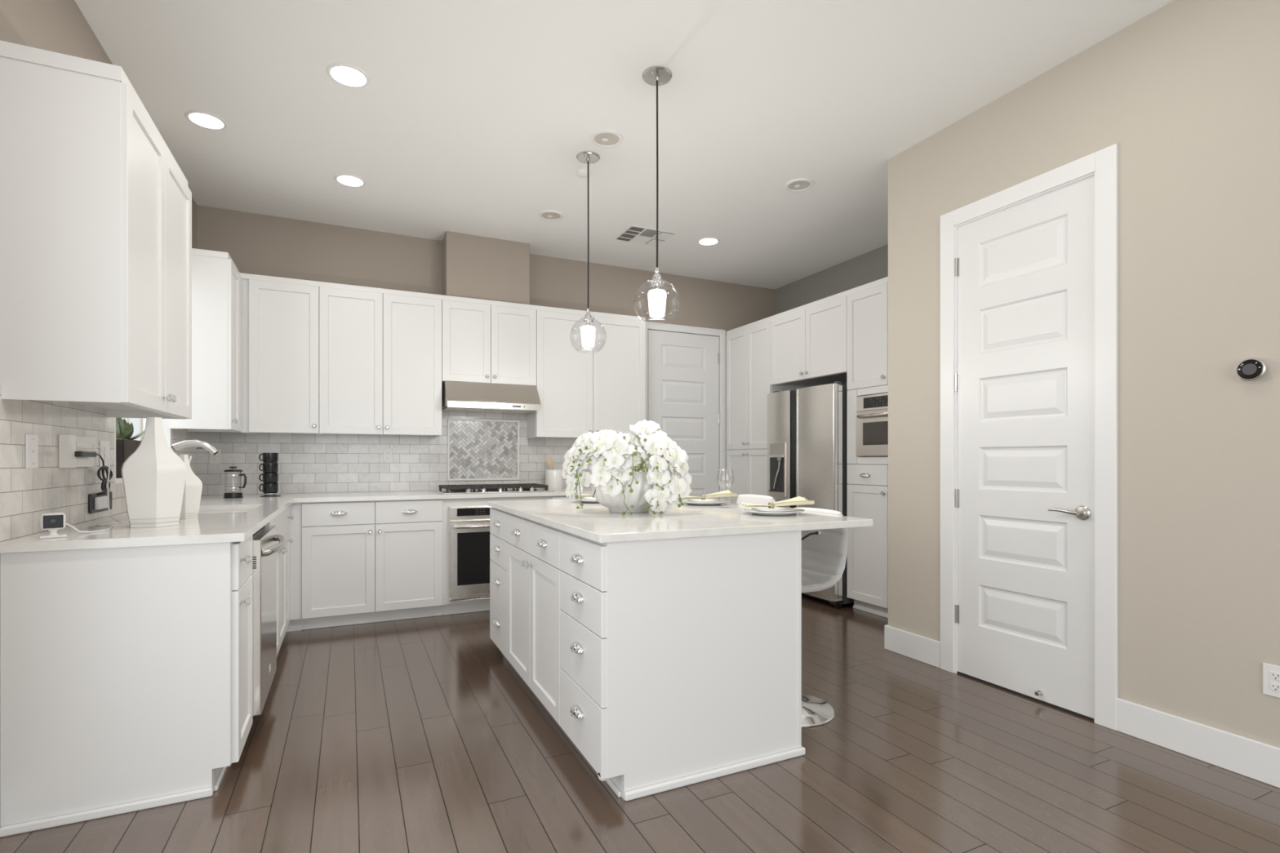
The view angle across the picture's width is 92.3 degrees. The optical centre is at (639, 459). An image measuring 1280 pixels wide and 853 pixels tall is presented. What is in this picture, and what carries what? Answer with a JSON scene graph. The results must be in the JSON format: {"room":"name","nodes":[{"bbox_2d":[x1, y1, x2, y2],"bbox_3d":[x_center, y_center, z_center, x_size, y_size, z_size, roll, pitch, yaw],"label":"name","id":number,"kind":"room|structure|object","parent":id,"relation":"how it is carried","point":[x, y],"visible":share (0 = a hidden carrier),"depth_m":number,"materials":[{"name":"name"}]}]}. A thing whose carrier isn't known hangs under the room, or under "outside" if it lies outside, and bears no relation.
{"room":"kitchen","nodes":[
{"label":"kitchen","id":0,"kind":"room"},
{"bbox_2d":[0,0,196,440],"bbox_3d":[-1.456,-0.343,0.550,0.150,3.036,8.640,0,0,-25],"label":"wall","id":1,"kind":"structure","parent":0,"point":[59,26],"depth_m":2.32,"materials":[{"name":"beige paint"}]},
{"bbox_2d":[0,56,191,419],"bbox_3d":[-2.073,-0.737,2.451,0.355,1.087,0.945,0,0,-25],"label":"upper cabinet","id":2,"kind":"object","parent":1,"relation":"attached to","point":[95,211],"visible":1,"depth_m":2.04,"materials":[{"name":"white paint"}]},
{"bbox_2d":[0,40,187,185],"bbox_3d":[-2.096,-1.304,2.439,0.310,0.048,0.952,0,0,-25],"label":"trim","id":3,"kind":"structure","parent":2,"relation":"on","point":[8,50],"depth_m":2.02,"materials":[{"name":"white paint"}]},
{"bbox_2d":[0,382,197,542],"bbox_3d":[-2.623,0.015,3.201,0.008,0.520,2.830,0,0,-25],"label":"wall tile","id":4,"kind":"structure","parent":1,"relation":"attached to","point":[25,494],"depth_m":2.26,"materials":[{"name":"tile"}]},
{"bbox_2d":[25,434,38,468],"bbox_3d":[-2.109,-0.029,2.132,0.007,0.118,0.084,0,0,-25],"label":"switch plate","id":5,"kind":"object","parent":4,"relation":"attached to","point":[31,440],"visible":1,"depth_m":2.12,"materials":[{"name":"white plastic"}]},
{"bbox_2d":[57,435,96,467],"bbox_3d":[-2.256,-0.032,2.477,0.036,0.126,0.312,0,0,-25],"label":"electrical outlet","id":6,"kind":"object","parent":4,"relation":"attached to","point":[68,445],"visible":0.95,"depth_m":2.38,"materials":[{"name":"white plastic"}]},
{"bbox_2d":[75,451,112,493],"bbox_3d":[-2.259,0.056,2.548,0.025,0.177,0.349,0,0,-25],"label":"power cord","id":7,"kind":"object","parent":6,"relation":"hanging from","point":[77,454],"visible":0.92,"depth_m":2.60,"materials":[{"name":"black plastic"}]},
{"bbox_2d":[88,491,111,513],"bbox_3d":[-2.364,0.182,2.723,0.052,0.094,0.255,0,0,-25],"label":"box","id":8,"kind":"object","parent":4,"relation":"attached to","point":[97,502],"visible":0.91,"depth_m":2.64,"materials":[{"name":"black plastic"}]},
{"bbox_2d":[99,440,109,467],"bbox_3d":[-2.408,-0.025,2.766,0.010,0.118,0.115,0,0,-25],"label":"switch plate","id":9,"kind":"object","parent":4,"relation":"attached to","point":[104,445],"visible":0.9,"depth_m":2.75,"materials":[{"name":"white plastic"}]},
{"bbox_2d":[114,417,171,484],"bbox_3d":[-2.750,-0.545,3.334,0.132,1.320,1.040,0,0,-25],"label":"window","id":10,"kind":"structure","parent":1,"relation":"in","point":[167,432],"depth_m":3.72,"materials":[{"name":"white glass"}]},
{"bbox_2d":[115,417,144,478],"bbox_3d":[-2.643,-0.068,3.132,0.128,0.315,0.323,0,0,-25],"label":"potted succulent","id":11,"kind":"object","parent":10,"relation":"on","point":[126,446],"visible":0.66,"depth_m":3.07,"materials":[{"name":"green plant"}]},
{"bbox_2d":[115,439,141,478],"bbox_3d":[-2.637,-0.005,3.133,0.096,0.190,0.320,0,0,-25],"label":"planter","id":12,"kind":"object","parent":11,"relation":"on","point":[125,448],"depth_m":3.01,"materials":[{"name":"brown wood"}]},
{"bbox_2d":[168,254,242,432],"bbox_3d":[-2.839,-0.737,4.069,0.355,1.087,0.475,0,0,-25],"label":"upper cabinet","id":13,"kind":"object","parent":1,"relation":"attached to","point":[216,282],"visible":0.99,"depth_m":3.88,"materials":[{"name":"white paint"}]},
{"bbox_2d":[196,204,774,470],"bbox_3d":[-0.913,-0.343,5.669,5.511,3.036,0.150,0,0,-25],"label":"wall","id":14,"kind":"structure","parent":0,"point":[259,244],"depth_m":5.13,"materials":[{"name":"beige paint"}]},
{"bbox_2d":[248,279,319,435],"bbox_3d":[-2.631,-0.737,4.572,0.443,1.087,0.359,0,0,-25],"label":"upper cabinet","id":15,"kind":"object","parent":14,"relation":"attached to","point":[284,317],"visible":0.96,"depth_m":4.44,"materials":[{"name":"white paint"}]},
{"bbox_2d":[239,279,253,434],"bbox_3d":[-2.868,-0.737,4.490,0.056,1.087,0.310,0,0,-25],"label":"trim","id":16,"kind":"structure","parent":15,"relation":"attached to","point":[245,282],"depth_m":4.35,"materials":[{"name":"white paint"}]},
{"bbox_2d":[319,286,441,436],"bbox_3d":[-2.036,-0.737,4.853,0.872,1.087,0.359,0,0,-25],"label":"upper cabinet","id":17,"kind":"object","parent":14,"relation":"attached to","point":[380,353],"visible":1,"depth_m":4.71,"materials":[{"name":"white paint"}]},
{"bbox_2d":[197,411,592,495],"bbox_3d":[-1.646,-0.175,5.234,3.498,0.900,0.010,0,0,-25],"label":"wall tile","id":18,"kind":"structure","parent":14,"relation":"attached to","point":[308,463],"depth_m":4.92,"materials":[{"name":"tile"}]},
{"bbox_2d":[208,449,221,463],"bbox_3d":[-3.128,-0.022,4.522,0.072,0.106,0.008,0,0,-25],"label":"outlet plate","id":19,"kind":"object","parent":18,"relation":"attached to","point":[216,459],"visible":0.73,"depth_m":4.52,"materials":[{"name":"white plastic"}]},
{"bbox_2d":[382,448,392,462],"bbox_3d":[-2.062,-0.034,5.027,0.072,0.112,0.008,0,0,-25],"label":"outlet plate","id":20,"kind":"object","parent":18,"relation":"attached to","point":[387,453],"visible":1,"depth_m":5.02,"materials":[{"name":"white plastic"}]},
{"bbox_2d":[447,417,519,480],"bbox_3d":[-1.357,-0.086,5.357,0.620,0.532,0.014,0,0,-25],"label":"tile panel","id":21,"kind":"object","parent":18,"relation":"attached to","point":[478,450],"visible":1,"depth_m":5.36,"materials":[{"name":"grey tile"}]},
{"bbox_2d":[441,299,536,386],"bbox_3d":[-1.293,-0.955,5.204,0.772,0.650,0.359,0,0,-25],"label":"upper cabinet","id":22,"kind":"object","parent":14,"relation":"attached to","point":[482,344],"visible":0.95,"depth_m":5.06,"materials":[{"name":"white paint"}]},
{"bbox_2d":[441,381,541,413],"bbox_3d":[-1.257,-0.517,5.143,0.748,0.216,0.484,0,0,-25],"label":"range hood","id":23,"kind":"object","parent":22,"relation":"attached to","point":[456,397],"visible":0.99,"depth_m":4.99,"materials":[{"name":"silver metal"}]},
{"bbox_2d":[526,310,645,438],"bbox_3d":[-0.478,-0.737,5.590,1.032,1.087,0.359,0,0,-25],"label":"upper cabinet","id":24,"kind":"object","parent":14,"relation":"attached to","point":[581,390],"visible":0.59,"depth_m":5.44,"materials":[{"name":"white paint"}]},
{"bbox_2d":[191,248,645,321],"bbox_3d":[-1.492,-1.298,4.875,3.484,0.037,0.790,0,0,-25],"label":"trim","id":25,"kind":"structure","parent":24,"relation":"attached to","point":[194,251],"depth_m":4.78,"materials":[{"name":"white paint"}]},
{"bbox_2d":[648,329,719,499],"bbox_3d":[0.467,-0.058,6.201,0.832,2.441,0.068,0,0,-25],"label":"door","id":26,"kind":"structure","parent":14,"relation":"in","point":[683,369],"depth_m":6.25,"materials":[{"name":"white paint"}]},
{"bbox_2d":[643,321,725,499],"bbox_3d":[0.463,-0.090,6.225,0.951,2.531,0.022,0,0,-25],"label":"trim","id":27,"kind":"structure","parent":14,"relation":"attached to","point":[649,325],"depth_m":6.39,"materials":[{"name":"white paint"}]},
{"bbox_2d":[442,231,528,304],"bbox_3d":[-1.317,-1.571,5.257,0.687,0.580,0.250,0,0,-25],"label":"chase","id":28,"kind":"structure","parent":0,"point":[474,266],"depth_m":5.14,"materials":[{"name":"beige paint"}]},
{"bbox_2d":[591,470,653,512],"bbox_3d":[-0.053,0.153,3.000,0.368,0.197,0.368,0,0,-25],"label":"bowl","id":29,"kind":"object","parent":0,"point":[610,495],"depth_m":2.84,"materials":[{"name":"white ceramic"}]},
{"bbox_2d":[74,0,1173,289],"bbox_3d":[0.931,-1.911,1.657,5.700,0.100,9.000,0,0,-25],"label":"ceiling","id":30,"kind":"structure","parent":0,"point":[472,117],"depth_m":3.21,"materials":[{"name":"white paint"}]},
{"bbox_2d":[184,110,227,129],"bbox_3d":[-2.376,-1.857,3.368,0.194,0.007,0.194,0,0,-25],"label":"recessed light","id":31,"kind":"object","parent":30,"relation":"in","point":[211,121],"visible":1,"depth_m":3.36,"materials":[{"name":"white plastic"}]},
{"bbox_2d":[325,62,370,88],"bbox_3d":[-1.412,-1.857,2.977,0.194,0.007,0.194,0,0,-25],"label":"recessed light","id":32,"kind":"object","parent":30,"relation":"in","point":[345,74],"visible":1,"depth_m":2.96,"materials":[{"name":"white plastic"}]},
{"bbox_2d":[333,173,365,186],"bbox_3d":[-1.930,-1.857,4.093,0.194,0.007,0.194,0,0,-25],"label":"recessed light","id":33,"kind":"object","parent":30,"relation":"in","point":[352,180],"visible":1,"depth_m":4.08,"materials":[{"name":"white plastic"}]},
{"bbox_2d":[537,209,564,221],"bbox_3d":[-0.677,-1.857,4.680,0.198,0.009,0.198,0,0,-25],"label":"recessed light","id":34,"kind":"object","parent":30,"relation":"in","point":[548,215],"visible":1,"depth_m":4.67,"materials":[{"name":"white plastic"}]},
{"bbox_2d":[576,168,590,177],"bbox_3d":[-0.368,-1.850,3.981,0.092,0.022,0.092,0,0,-25],"label":"smoke detector","id":35,"kind":"object","parent":30,"relation":"attached to","point":[582,173],"visible":0.95,"depth_m":3.96,"materials":[{"name":"white plastic"}]},
{"bbox_2d":[576,151,599,347],"bbox_3d":[-0.318,-1.263,3.776,0.226,1.196,0.226,0,0,-25],"label":"pendant light","id":36,"kind":"object","parent":30,"relation":"hanging from","point":[588,331],"visible":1,"depth_m":3.76,"materials":[{"name":"white glass"}]},
{"bbox_2d":[580,308,595,323],"bbox_3d":[-0.311,-0.887,3.772,0.086,0.084,0.084,0,0,-25],"label":"socket","id":37,"kind":"object","parent":36,"relation":"attached to","point":[588,319],"depth_m":3.76,"materials":[{"name":"silver metal"}]},
{"bbox_2d":[589,128,623,147],"bbox_3d":[-0.193,-1.857,3.559,0.198,0.009,0.198,0,0,-25],"label":"recessed light","id":38,"kind":"object","parent":30,"relation":"in","point":[605,138],"visible":1,"depth_m":3.56,"materials":[{"name":"white plastic"}]},
{"bbox_2d":[614,225,675,246],"bbox_3d":[0.043,-1.854,5.106,0.405,0.014,0.335,0,0,-25],"label":"ceiling vent","id":39,"kind":"object","parent":30,"relation":"in","point":[633,233],"visible":0.92,"depth_m":5.08,"materials":[{"name":"white plastic"}]},
{"bbox_2d":[642,66,671,318],"bbox_3d":[0.083,-1.263,2.974,0.226,1.196,0.226,0,0,-25],"label":"pendant light","id":40,"kind":"object","parent":30,"relation":"hanging from","point":[656,76],"visible":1,"depth_m":2.96,"materials":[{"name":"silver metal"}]},
{"bbox_2d":[647,267,664,286],"bbox_3d":[0.090,-0.887,2.970,0.086,0.084,0.084,0,0,-25],"label":"socket","id":41,"kind":"object","parent":40,"relation":"attached to","point":[656,281],"depth_m":2.96,"materials":[{"name":"silver metal"}]},
{"bbox_2d":[697,236,719,245],"bbox_3d":[0.583,-1.857,5.232,0.194,0.007,0.194,0,0,-25],"label":"recessed light","id":42,"kind":"object","parent":30,"relation":"in","point":[708,241],"visible":1,"depth_m":5.21,"materials":[{"name":"white plastic"}]},
{"bbox_2d":[784,177,814,191],"bbox_3d":[1.079,-1.857,4.161,0.198,0.009,0.198,0,0,-25],"label":"recessed light","id":43,"kind":"object","parent":30,"relation":"in","point":[801,184],"visible":1,"depth_m":4.16,"materials":[{"name":"white plastic"}]},
{"bbox_2d":[0,594,1279,852],"bbox_3d":[0.931,1.225,1.657,5.700,0.100,9.000,0,0,-25],"label":"floor","id":44,"kind":"structure","parent":0,"point":[415,735],"depth_m":2.27,"materials":[{"name":"brown wood"}]},
{"bbox_2d":[0,542,231,837],"bbox_3d":[-1.735,0.733,2.046,0.624,0.884,0.035,0,0,-25],"label":"end panel","id":45,"kind":"object","parent":44,"relation":"on","point":[115,663],"visible":0.97,"depth_m":2.04,"materials":[{"name":"white paint"}]},
{"bbox_2d":[213,534,253,791],"bbox_3d":[-1.796,0.733,2.238,0.678,0.884,0.362,0,0,-25],"label":"base cabinet","id":46,"kind":"object","parent":44,"relation":"on","point":[242,552],"visible":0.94,"depth_m":2.26,"materials":[{"name":"white paint"}]},
{"bbox_2d":[0,487,592,553],"bbox_3d":[-1.037,0.275,3.936,3.487,0.030,2.855,0,0,-25],"label":"countertop","id":47,"kind":"structure","parent":46,"relation":"on","point":[237,526],"depth_m":2.48,"materials":[{"name":"stone"}]},
{"bbox_2d":[39,512,66,538],"bbox_3d":[-1.964,0.219,2.057,0.068,0.082,0.058,0,0,-44],"label":"security camera","id":48,"kind":"object","parent":47,"relation":"on","point":[51,522],"visible":1,"depth_m":2.04,"materials":[{"name":"white plastic"}]},
{"bbox_2d":[66,444,124,533],"bbox_3d":[-2.088,0.097,2.368,0.116,0.324,0.607,0,0,-32],"label":"cable","id":49,"kind":"object","parent":47,"relation":"on","point":[101,449],"visible":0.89,"depth_m":2.56,"materials":[{"name":"white plastic"}]},
{"bbox_2d":[121,417,186,528],"bbox_3d":[-1.913,0.047,2.419,0.218,0.426,0.214,0,0,-25],"label":"ceramic vase","id":50,"kind":"object","parent":47,"relation":"on","point":[153,477],"visible":1,"depth_m":2.36,"materials":[{"name":"white ceramic"}]},
{"bbox_2d":[178,454,202,519],"bbox_3d":[-2.034,0.118,2.738,0.145,0.283,0.142,0,0,-25],"label":"ceramic vase","id":51,"kind":"object","parent":47,"relation":"on","point":[193,488],"visible":0.59,"depth_m":2.72,"materials":[{"name":"white ceramic"}]},
{"bbox_2d":[168,440,218,464],"bbox_3d":[-2.372,0.077,3.192,0.306,0.365,0.064,0,0,-25],"label":"faucet","id":52,"kind":"object","parent":47,"relation":"on","point":[187,443],"visible":0.38,"depth_m":3.20,"materials":[{"name":"white metal"}]},
{"bbox_2d":[198,509,252,513],"bbox_3d":[-2.258,0.389,3.252,0.414,0.196,0.614,0,0,-25],"label":"sink","id":53,"kind":"object","parent":47,"relation":"in","point":[246,510],"visible":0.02,"depth_m":3.52,"materials":[{"name":"white ceramic"}]},
{"bbox_2d":[222,466,246,497],"bbox_3d":[-2.768,0.153,4.205,0.141,0.214,0.116,0,0,-25],"label":"press","id":54,"kind":"object","parent":47,"relation":"on","point":[228,495],"visible":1,"depth_m":4.18,"materials":[{"name":"clear glass"}]},
{"bbox_2d":[259,493,280,497],"bbox_3d":[-2.621,0.249,4.358,0.128,0.022,0.128,0,0,-25],"label":"mug rack","id":55,"kind":"object","parent":47,"relation":"on","point":[271,495],"visible":0.98,"depth_m":4.32,"materials":[{"name":"silver metal"}]},
{"bbox_2d":[258,483,278,493],"bbox_3d":[-2.632,0.202,4.353,0.122,0.071,0.097,0,0,-25],"label":"mug","id":56,"kind":"object","parent":55,"relation":"on","point":[268,488],"visible":0.91,"depth_m":4.32,"materials":[{"name":"black ceramic"}]},
{"bbox_2d":[258,472,278,483],"bbox_3d":[-2.632,0.130,4.353,0.122,0.071,0.097,0,0,-25],"label":"mug","id":57,"kind":"object","parent":56,"relation":"on","point":[269,477],"visible":0.99,"depth_m":4.32,"materials":[{"name":"black ceramic"}]},
{"bbox_2d":[258,462,278,473],"bbox_3d":[-2.632,0.058,4.353,0.122,0.071,0.097,0,0,-25],"label":"mug","id":58,"kind":"object","parent":57,"relation":"on","point":[267,467],"visible":1,"depth_m":4.32,"materials":[{"name":"black ceramic"}]},
{"bbox_2d":[258,453,278,462],"bbox_3d":[-2.632,-0.014,4.353,0.122,0.071,0.097,0,0,-25],"label":"mug","id":59,"kind":"object","parent":58,"relation":"on","point":[267,457],"visible":1,"depth_m":4.32,"materials":[{"name":"black ceramic"}]},
{"bbox_2d":[435,483,555,494],"bbox_3d":[-1.195,0.234,5.038,0.870,0.052,0.530,0,0,-25],"label":"gas cooktop","id":60,"kind":"object","parent":47,"relation":"in","point":[521,487],"visible":1,"depth_m":4.92,"materials":[{"name":"silver metal"}]},
{"bbox_2d":[435,488,555,494],"bbox_3d":[-1.195,0.255,5.038,0.870,0.010,0.530,0,0,-25],"label":"tray","id":61,"kind":"object","parent":60,"relation":"attached to","point":[471,491],"depth_m":4.85,"materials":[{"name":"silver metal"}]},
{"bbox_2d":[545,469,563,489],"bbox_3d":[-0.761,0.174,5.448,0.154,0.171,0.154,0,0,-25],"label":"utensil crock","id":62,"kind":"object","parent":47,"relation":"on","point":[553,478],"visible":0.94,"depth_m":5.38,"materials":[{"name":"white ceramic"}]},
{"bbox_2d":[546,457,553,470],"bbox_3d":[-0.767,0.110,5.445,0.118,0.261,0.014,0,0,-25],"label":"wooden spoon","id":63,"kind":"object","parent":62,"relation":"in","point":[549,461],"visible":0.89,"depth_m":5.43,"materials":[{"name":"beige wood"}]},
{"bbox_2d":[217,506,293,629],"bbox_3d":[-2.586,0.733,3.907,0.678,0.884,0.295,0,0,-25],"label":"base cabinet","id":64,"kind":"object","parent":44,"relation":"on","point":[289,540],"visible":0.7,"depth_m":4.03,"materials":[{"name":"white paint"}]},
{"bbox_2d":[251,525,287,715],"bbox_3d":[-1.962,0.738,2.696,0.718,0.875,0.603,0,0,-25],"label":"dishwasher","id":65,"kind":"object","parent":44,"relation":"on","point":[265,547],"visible":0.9,"depth_m":2.66,"materials":[{"name":"grey"}]},
{"bbox_2d":[264,508,286,656],"bbox_3d":[-2.328,0.733,3.363,0.678,0.884,0.908,0,0,-25],"label":"base cabinet","id":66,"kind":"object","parent":44,"relation":"on","point":[280,521],"visible":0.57,"depth_m":3.63,"materials":[{"name":"white paint"}]},
{"bbox_2d":[286,502,302,631],"bbox_3d":[-2.392,0.733,4.197,0.144,0.884,0.071,0,0,-25],"label":"trim","id":67,"kind":"structure","parent":44,"relation":"on","point":[295,620],"depth_m":4.18,"materials":[{"name":"white paint"}]},
{"bbox_2d":[301,498,442,630],"bbox_3d":[-2.021,0.733,4.664,0.927,0.884,0.695,0,0,-25],"label":"base cabinet","id":68,"kind":"object","parent":44,"relation":"on","point":[370,561],"visible":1,"depth_m":4.37,"materials":[{"name":"white paint"}]},
{"bbox_2d":[441,496,551,615],"bbox_3d":[-1.232,0.733,5.066,0.843,0.884,0.643,0,0,-25],"label":"base cabinet","id":69,"kind":"object","parent":44,"relation":"on","point":[477,605],"visible":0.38,"depth_m":4.66,"materials":[{"name":"white paint"}]},
{"bbox_2d":[448,505,493,602],"bbox_3d":[-1.071,0.708,4.727,0.760,0.710,0.108,0,0,-25],"label":"oven","id":70,"kind":"object","parent":69,"relation":"attached to","point":[469,533],"visible":0.48,"depth_m":4.62,"materials":[{"name":"silver metal"}]},
{"bbox_2d":[551,494,593,499],"bbox_3d":[-0.388,0.733,5.437,1.000,0.884,0.695,0,0,-25],"label":"base cabinet","id":71,"kind":"object","parent":44,"relation":"on","point":[556,496],"visible":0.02,"depth_m":4.98,"materials":[{"name":"white paint"}]},
{"bbox_2d":[489,507,805,800],"bbox_3d":[-0.142,0.729,3.089,0.899,0.893,1.854,0,0,-25],"label":"kitchen island","id":72,"kind":"object","parent":44,"relation":"on","point":[669,664],"visible":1,"depth_m":2.29,"materials":[{"name":"white paint"}]},
{"bbox_2d":[487,497,872,543],"bbox_3d":[0.028,0.267,3.176,1.241,0.030,1.862,0,0,-25],"label":"island countertop","id":73,"kind":"structure","parent":72,"relation":"on","point":[594,522],"depth_m":2.56,"materials":[{"name":"stone"}]},
{"bbox_2d":[571,497,599,502],"bbox_3d":[-0.261,0.241,3.660,0.292,0.021,0.292,0,0,-25],"label":"dinner plate","id":74,"kind":"object","parent":73,"relation":"on","point":[578,499],"visible":0.38,"depth_m":3.56,"materials":[{"name":"white ceramic"}]},
{"bbox_2d":[581,497,595,500],"bbox_3d":[-0.261,0.235,3.660,0.196,0.017,0.196,0,0,-25],"label":"salad plate","id":75,"kind":"object","parent":74,"relation":"on","point":[582,498],"visible":0.35,"depth_m":3.65,"materials":[{"name":"white ceramic"}]},
{"bbox_2d":[561,419,692,515],"bbox_3d":[-0.086,0.030,2.979,0.562,0.442,0.526,0,0,-21],"label":"orchid arrangement","id":76,"kind":"object","parent":73,"relation":"on","point":[613,460],"visible":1,"depth_m":2.83,"materials":[{"name":"white plant"}]},
{"bbox_2d":[678,498,730,505],"bbox_3d":[0.364,0.241,3.474,0.292,0.021,0.292,0,0,-25],"label":"dinner plate","id":77,"kind":"object","parent":73,"relation":"on","point":[686,501],"visible":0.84,"depth_m":3.38,"materials":[{"name":"white ceramic"}]},
{"bbox_2d":[687,498,721,502],"bbox_3d":[0.364,0.235,3.474,0.196,0.017,0.196,0,0,-25],"label":"salad plate","id":78,"kind":"object","parent":77,"relation":"on","point":[691,500],"visible":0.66,"depth_m":3.52,"materials":[{"name":"white ceramic"}]},
{"bbox_2d":[680,489,737,499],"bbox_3d":[0.383,0.199,3.475,0.308,0.054,0.164,0,0,-2],"label":"napkin","id":79,"kind":"object","parent":78,"relation":"on","point":[729,493],"visible":0.93,"depth_m":3.44,"materials":[{"name":"beige fabric"}]},
{"bbox_2d":[740,506,804,515],"bbox_3d":[0.614,0.241,2.852,0.292,0.021,0.292,0,0,-25],"label":"dinner plate","id":80,"kind":"object","parent":73,"relation":"on","point":[746,509],"visible":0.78,"depth_m":2.76,"materials":[{"name":"white ceramic"}]},
{"bbox_2d":[751,506,794,511],"bbox_3d":[0.614,0.235,2.852,0.196,0.017,0.196,0,0,-25],"label":"salad plate","id":81,"kind":"object","parent":80,"relation":"on","point":[758,508],"visible":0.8,"depth_m":2.89,"materials":[{"name":"white ceramic"}]},
{"bbox_2d":[740,496,814,508],"bbox_3d":[0.633,0.199,2.853,0.308,0.054,0.164,0,0,-2],"label":"napkin","id":82,"kind":"object","parent":81,"relation":"on","point":[798,500],"visible":1,"depth_m":2.82,"materials":[{"name":"beige fabric"}]},
{"bbox_2d":[801,530,821,540],"bbox_3d":[0.679,0.463,2.755,0.324,0.275,0.030,0,0,-25],"label":"support rod","id":83,"kind":"object","parent":72,"relation":"attached to","point":[817,532],"visible":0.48,"depth_m":2.80,"materials":[{"name":"grey metal"}]},
{"bbox_2d":[736,494,775,505],"bbox_3d":[0.525,0.691,3.523,0.417,0.969,0.410,0,0,-25],"label":"bar stool","id":84,"kind":"object","parent":44,"relation":"on","point":[751,499],"visible":0.03,"depth_m":3.61,"materials":[{"name":"white plastic"}]},
{"bbox_2d":[726,321,803,503],"bbox_3d":[1.335,-0.060,6.197,0.689,2.470,0.740,0,0,-25],"label":"tall cabinet","id":85,"kind":"object","parent":44,"relation":"on","point":[748,350],"visible":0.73,"depth_m":6.04,"materials":[{"name":"white paint"}]},
{"bbox_2d":[725,336,726,499],"bbox_3d":[0.913,-0.104,6.428,0.020,2.382,0.036,0,0,-25],"label":"trim","id":86,"kind":"structure","parent":85,"relation":"attached to","point":[726,336],"depth_m":6.43,"materials":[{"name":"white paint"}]},
{"bbox_2d":[767,381,853,608],"bbox_3d":[1.654,0.278,5.346,0.806,1.795,0.860,0,0,-25],"label":"refrigerator","id":87,"kind":"object","parent":44,"relation":"on","point":[807,427],"visible":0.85,"depth_m":5.03,"materials":[{"name":"grey metal"}]},
{"bbox_2d":[794,507,848,727],"bbox_3d":[0.702,0.706,2.893,0.417,0.939,0.410,0,0,-25],"label":"bar stool","id":88,"kind":"object","parent":44,"relation":"on","point":[824,556],"visible":0.34,"depth_m":2.86,"materials":[{"name":"white plastic"}]},
{"bbox_2d":[847,282,888,617],"bbox_3d":[2.086,-0.060,4.612,0.689,2.470,0.813,0,0,-25],"label":"tall cabinet","id":89,"kind":"object","parent":44,"relation":"on","point":[868,308],"visible":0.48,"depth_m":4.66,"materials":[{"name":"white paint"}]},
{"bbox_2d":[726,276,888,335],"bbox_3d":[1.738,-1.316,5.397,0.652,0.042,2.540,0,0,-25],"label":"trim","id":90,"kind":"structure","parent":89,"relation":"attached to","point":[884,280],"depth_m":5.19,"materials":[{"name":"white paint"}]},
{"bbox_2d":[856,392,888,456],"bbox_3d":[1.855,-0.256,4.498,0.248,0.462,0.585,0,0,-25],"label":"microwave oven","id":91,"kind":"object","parent":89,"relation":"in","point":[872,416],"visible":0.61,"depth_m":4.58,"materials":[{"name":"silver metal"}]},
{"bbox_2d":[774,244,888,386],"bbox_3d":[2.109,-0.343,5.549,0.150,3.036,2.653,0,0,-25],"label":"wall","id":92,"kind":"structure","parent":0,"point":[871,266],"depth_m":5.88,"materials":[{"name":"grey paint"}]},
{"bbox_2d":[769,295,847,387],"bbox_3d":[1.703,-0.995,5.421,0.689,0.600,0.977,0,0,-25],"label":"upper cabinet","id":93,"kind":"object","parent":92,"relation":"attached to","point":[808,347],"visible":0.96,"depth_m":5.26,"materials":[{"name":"white paint"}]},
{"bbox_2d":[888,0,1279,747],"bbox_3d":[3.421,-0.343,1.391,1.335,3.036,5.987,0,0,-25],"label":"wall","id":94,"kind":"structure","parent":0,"point":[1188,92],"depth_m":2.50,"materials":[{"name":"beige paint"}]},
{"bbox_2d":[884,624,940,668],"bbox_3d":[1.826,1.101,3.745,0.496,0.148,0.398,0,0,-25],"label":"baseboard","id":95,"kind":"structure","parent":94,"relation":"attached to","point":[917,647],"depth_m":3.62,"materials":[{"name":"white paint"}]},
{"bbox_2d":[955,175,1093,720],"bbox_3d":[1.880,-0.052,3.070,0.093,2.451,0.708,0,0,-25],"label":"door","id":96,"kind":"structure","parent":94,"relation":"in","point":[1024,271],"depth_m":3.02,"materials":[{"name":"white paint"}]},
{"bbox_2d":[940,143,1118,730],"bbox_3d":[1.936,-0.098,3.088,0.138,2.546,0.878,0,0,-25],"label":"trim","id":97,"kind":"structure","parent":94,"relation":"attached to","point":[1103,164],"depth_m":2.75,"materials":[{"name":"white paint"}]},
{"bbox_2d":[1115,697,1279,788],"bbox_3d":[3.079,1.104,0.534,0.016,0.142,4.732,0,0,-25],"label":"baseboard","id":98,"kind":"structure","parent":94,"relation":"attached to","point":[1254,759],"depth_m":2.40,"materials":[{"name":"white paint"}]},
{"bbox_2d":[1235,358,1266,381],"bbox_3d":[2.251,-0.332,2.262,0.035,0.083,0.083,0,0,-25],"label":"thermostat","id":99,"kind":"object","parent":94,"relation":"attached to","point":[1249,369],"visible":1,"depth_m":2.25,"materials":[{"name":"silver metal"}]},
{"bbox_2d":[1262,662,1279,697],"bbox_3d":[2.290,0.798,2.212,0.008,0.114,0.072,0,0,-25],"label":"outlet plate","id":100,"kind":"object","parent":94,"relation":"attached to","point":[1271,673],"visible":1,"depth_m":2.22,"materials":[{"name":"white plastic"}]},
{"bbox_2d":[1269,671,1279,680],"bbox_3d":[2.287,0.778,2.211,0.002,0.028,0.032,0,0,-25],"label":"socket","id":101,"kind":"object","parent":100,"relation":"attached to","point":[1273,675],"depth_m":2.21,"materials":[{"name":"white plastic"}]},
{"bbox_2d":[1269,681,1279,692],"bbox_3d":[2.287,0.818,2.211,0.002,0.028,0.032,0,0,-25],"label":"socket","id":102,"kind":"object","parent":100,"relation":"attached to","point":[1274,686],"depth_m":2.21,"materials":[{"name":"white plastic"}]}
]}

